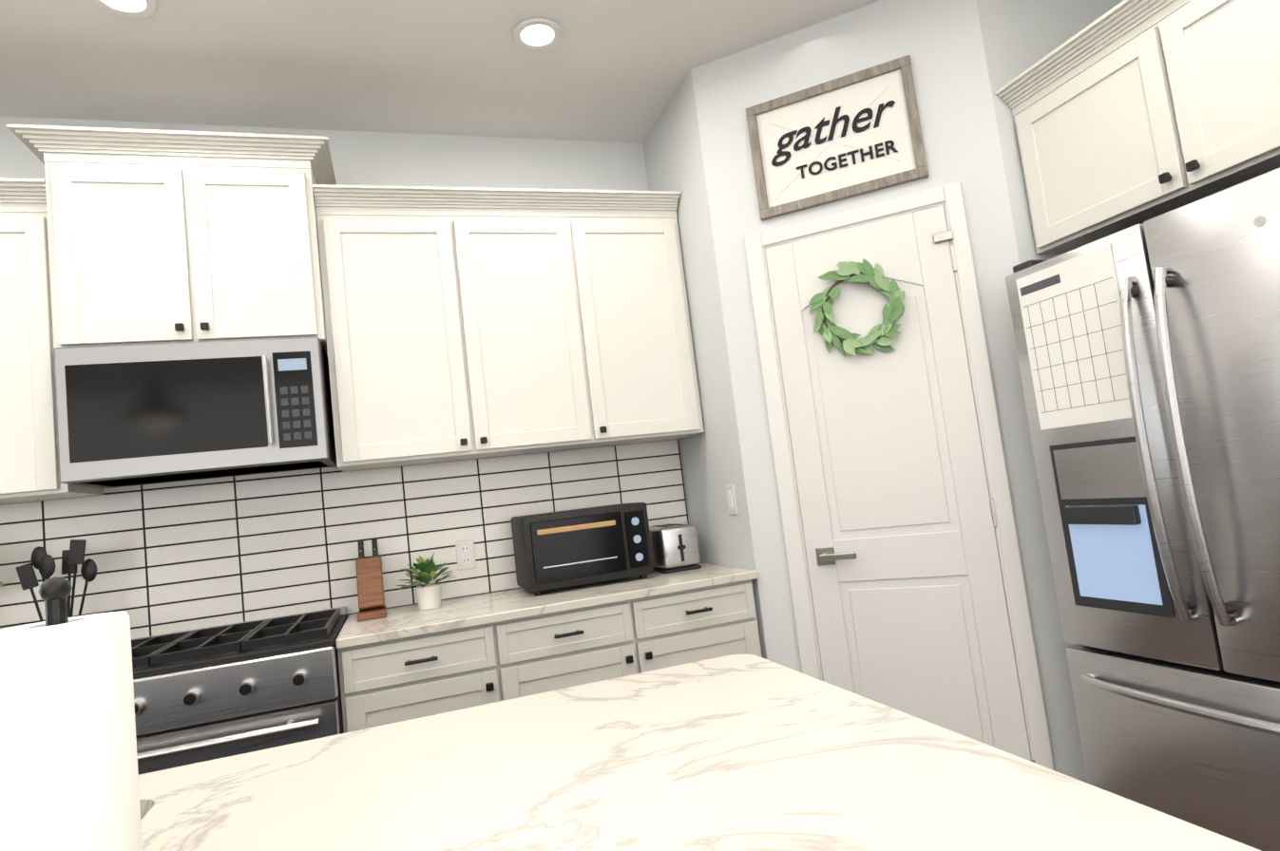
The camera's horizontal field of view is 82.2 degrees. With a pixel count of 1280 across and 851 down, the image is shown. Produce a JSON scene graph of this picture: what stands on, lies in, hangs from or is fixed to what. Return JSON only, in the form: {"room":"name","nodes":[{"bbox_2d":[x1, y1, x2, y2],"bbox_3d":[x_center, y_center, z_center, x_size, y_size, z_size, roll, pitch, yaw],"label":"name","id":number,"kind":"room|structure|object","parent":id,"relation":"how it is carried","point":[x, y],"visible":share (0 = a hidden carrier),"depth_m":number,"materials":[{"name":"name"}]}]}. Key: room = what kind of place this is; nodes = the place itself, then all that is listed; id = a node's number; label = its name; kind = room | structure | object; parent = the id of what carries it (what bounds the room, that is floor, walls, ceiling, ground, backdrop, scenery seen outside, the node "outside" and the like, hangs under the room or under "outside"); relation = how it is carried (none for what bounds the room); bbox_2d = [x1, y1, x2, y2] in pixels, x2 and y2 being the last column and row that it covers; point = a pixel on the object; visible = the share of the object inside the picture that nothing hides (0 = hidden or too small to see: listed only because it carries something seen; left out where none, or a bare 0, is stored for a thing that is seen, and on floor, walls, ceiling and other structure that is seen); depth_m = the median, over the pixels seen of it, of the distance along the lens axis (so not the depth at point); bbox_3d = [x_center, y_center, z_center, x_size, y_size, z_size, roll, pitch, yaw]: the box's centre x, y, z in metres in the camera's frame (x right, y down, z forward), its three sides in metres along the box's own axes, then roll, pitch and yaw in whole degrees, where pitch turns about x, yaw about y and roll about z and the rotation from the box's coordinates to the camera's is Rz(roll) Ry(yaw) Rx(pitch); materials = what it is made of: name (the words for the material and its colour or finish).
{"room":"kitchen","nodes":[
{"label":"kitchen","id":0,"kind":"room"},
{"bbox_2d":[0,0,879,143],"bbox_3d":[-2.471,-1.547,-1.673,11.050,0.060,8.520,-5,-5,-19],"label":"ceiling","id":1,"kind":"structure","parent":0,"point":[611,70],"depth_m":2.66,"materials":[{"name":"white paint"}]},
{"bbox_2d":[92,0,157,18],"bbox_3d":[-1.552,-1.283,2.199,0.176,0.011,0.176,-5,-5,-19],"label":"recessed light","id":2,"kind":"object","parent":1,"relation":"in","point":[135,9],"visible":1,"depth_m":2.24,"materials":[{"name":"white"}]},
{"bbox_2d":[512,18,562,50],"bbox_3d":[-0.363,-1.388,2.603,0.176,0.011,0.176,-5,-5,-19],"label":"recessed light","id":3,"kind":"object","parent":1,"relation":"in","point":[537,33],"visible":0.98,"depth_m":2.60,"materials":[{"name":"white"}]},
{"bbox_2d":[0,0,1123,783],"bbox_3d":[-2.297,-0.072,-1.801,11.050,2.920,8.520,-5,-5,-19],"label":"wall","id":4,"kind":"structure","parent":0,"point":[969,59],"depth_m":2.77,"materials":[{"name":"white paint"}]},
{"bbox_2d":[0,196,103,505],"bbox_3d":[-2.433,-0.205,2.403,0.998,0.972,0.330,-5,-5,-19],"label":"upper cabinet","id":5,"kind":"object","parent":4,"relation":"attached to","point":[29,469],"depth_m":2.38,"materials":[{"name":"white wood"}]},
{"bbox_2d":[6,123,336,356],"bbox_3d":[-1.600,-0.619,2.670,0.949,0.726,0.440,-5,-5,-19],"label":"upper cabinet","id":6,"kind":"object","parent":4,"relation":"attached to","point":[159,237],"visible":0.98,"depth_m":2.50,"materials":[{"name":"white wood"}]},
{"bbox_2d":[53,337,337,488],"bbox_3d":[-1.527,-0.044,2.603,0.777,0.432,0.452,-5,-5,-19],"label":"microwave","id":7,"kind":"object","parent":6,"relation":"attached to","point":[132,415],"visible":0.98,"depth_m":2.43,"materials":[{"name":"grey metal"}]},
{"bbox_2d":[0,439,688,638],"bbox_3d":[-1.557,0.270,2.796,3.695,1.017,0.018,-5,-5,-19],"label":"backsplash","id":8,"kind":"structure","parent":4,"relation":"attached to","point":[174,558],"depth_m":2.85,"materials":[{"name":"tile"}]},
{"bbox_2d":[314,199,612,472],"bbox_3d":[-0.713,-0.357,2.987,1.021,0.972,0.330,-5,-5,-19],"label":"upper cabinet","id":9,"kind":"object","parent":4,"relation":"attached to","point":[466,323],"depth_m":2.83,"materials":[{"name":"white wood"}]},
{"bbox_2d":[586,203,704,445],"bbox_3d":[-0.090,-0.413,3.199,0.548,0.972,0.330,-5,-5,-19],"label":"upper cabinet","id":10,"kind":"object","parent":4,"relation":"attached to","point":[651,372],"depth_m":3.07,"materials":[{"name":"white wood"}]},
{"bbox_2d":[725,484,737,515],"bbox_3d":[0.362,0.296,2.916,0.010,0.120,0.075,-5,-5,-19],"label":"switch plate","id":11,"kind":"object","parent":4,"relation":"attached to","point":[731,500],"visible":1,"depth_m":2.90,"materials":[{"name":"white plastic"}]},
{"bbox_2d":[745,55,928,220],"bbox_3d":[0.707,-1.044,2.691,0.600,0.442,0.023,-9,-5,24],"label":"gather sign","id":12,"kind":"object","parent":4,"relation":"attached to","point":[855,134],"visible":1,"depth_m":2.68,"materials":[{"name":"white wood"}]},
{"bbox_2d":[744,181,1055,771],"bbox_3d":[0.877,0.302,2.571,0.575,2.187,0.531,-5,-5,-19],"label":"pantry door","id":13,"kind":"structure","parent":4,"relation":"in","point":[892,514],"depth_m":2.56,"materials":[{"name":"white wood"}]},
{"bbox_2d":[808,258,905,357],"bbox_3d":[0.771,-0.421,2.613,0.334,0.351,0.041,-9,-5,25],"label":"decor","id":14,"kind":"object","parent":13,"relation":"attached to","point":[842,339],"visible":0.96,"depth_m":2.60,"materials":[{"name":"green plant"}]},
{"bbox_2d":[994,0,1279,254],"bbox_3d":[1.716,-0.943,2.059,0.655,0.568,1.085,-5,-5,-19],"label":"upper cabinet","id":15,"kind":"object","parent":4,"relation":"attached to","point":[1127,113],"visible":1,"depth_m":2.07,"materials":[{"name":"white wood"}]},
{"bbox_3d":[-2.123,1.402,-1.929,11.050,0.060,8.520,-5,-5,-19],"label":"floor","id":16,"kind":"structure","parent":0,"visible":0},
{"bbox_2d":[131,606,347,775],"bbox_3d":[-1.348,1.160,2.377,0.768,0.936,0.704,-5,-5,-19],"label":"range","id":17,"kind":"object","parent":16,"relation":"on","point":[207,694],"visible":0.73,"depth_m":2.18,"materials":[{"name":"grey metal"}]},
{"bbox_2d":[337,619,525,733],"bbox_3d":[-0.734,1.154,2.637,0.550,0.889,0.620,-5,-5,-19],"label":"base cabinet","id":18,"kind":"object","parent":16,"relation":"on","point":[402,663],"depth_m":2.37,"materials":[{"name":"white wood"}]},
{"bbox_2d":[517,581,762,696],"bbox_3d":[-0.102,1.098,2.852,1.034,0.889,0.620,-5,-5,-19],"label":"base cabinet","id":19,"kind":"object","parent":16,"relation":"on","point":[563,650],"depth_m":2.60,"materials":[{"name":"white wood"}]},
{"bbox_2d":[335,562,757,649],"bbox_3d":[-0.351,0.659,2.817,1.472,0.030,0.635,-5,-5,-19],"label":"countertop","id":20,"kind":"structure","parent":19,"relation":"on","point":[458,614],"depth_m":2.61,"materials":[{"name":"white stone"}]},
{"bbox_2d":[355,538,386,621],"bbox_3d":[-1.016,0.574,2.757,0.100,0.282,0.199,-5,-5,-19],"label":"knife block","id":21,"kind":"object","parent":20,"relation":"on","point":[371,596],"visible":1,"depth_m":2.73,"materials":[{"name":"brown wood"}]},
{"bbox_2d":[396,553,457,611],"bbox_3d":[-0.814,0.589,2.784,0.227,0.209,0.229,-5,-5,-19],"label":"potted plant","id":22,"kind":"object","parent":20,"relation":"on","point":[428,596],"visible":1,"depth_m":2.75,"materials":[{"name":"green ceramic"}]},
{"bbox_2d":[510,502,653,595],"bbox_3d":[-0.239,0.492,2.975,0.500,0.300,0.330,-5,-5,-19],"label":"toaster oven","id":23,"kind":"object","parent":20,"relation":"on","point":[567,548],"visible":1,"depth_m":2.83,"materials":[{"name":"black metal"}]},
{"bbox_2d":[649,523,701,573],"bbox_3d":[0.132,0.518,3.124,0.170,0.187,0.272,-5,-5,-19],"label":"toaster","id":24,"kind":"object","parent":20,"relation":"on","point":[675,547],"visible":0.75,"depth_m":3.01,"materials":[{"name":"silver metal"}]},
{"bbox_2d":[138,654,1260,850],"bbox_3d":[-0.786,0.966,0.544,2.610,0.915,1.105,-5,-5,-19],"label":"kitchen island","id":25,"kind":"object","parent":16,"relation":"on","point":[741,753],"visible":0.9,"depth_m":0.92,"materials":[{"name":"white stone"}]},
{"bbox_2d":[0,576,142,850],"bbox_3d":[-0.515,0.307,0.655,0.166,0.342,0.166,-5,-5,-19],"label":"paper towel holder","id":26,"kind":"object","parent":25,"relation":"on","point":[68,771],"visible":1,"depth_m":0.62,"materials":[{"name":"white paper"}]},
{"bbox_2d":[1005,167,1279,850],"bbox_3d":[1.696,0.333,1.903,0.829,1.822,0.902,-5,-5,-19],"label":"refrigerator","id":27,"kind":"object","parent":16,"relation":"on","point":[1148,352],"visible":1,"depth_m":1.85,"materials":[{"name":"grey metal"}]},
{"bbox_3d":[-2.413,1.286,2.050,1.465,0.920,0.656,-5,-5,-19],"label":"base cabinet","id":28,"kind":"object","parent":16,"relation":"on","visible":0},
{"bbox_2d":[16,539,97,622],"bbox_3d":[-1.916,0.587,2.418,0.216,0.407,0.124,-5,-5,-19],"label":"cooking utensils","id":29,"kind":"object","parent":28,"relation":"on","point":[43,562],"visible":0.56,"depth_m":2.42,"materials":[{"name":"black plastic"}]}
]}

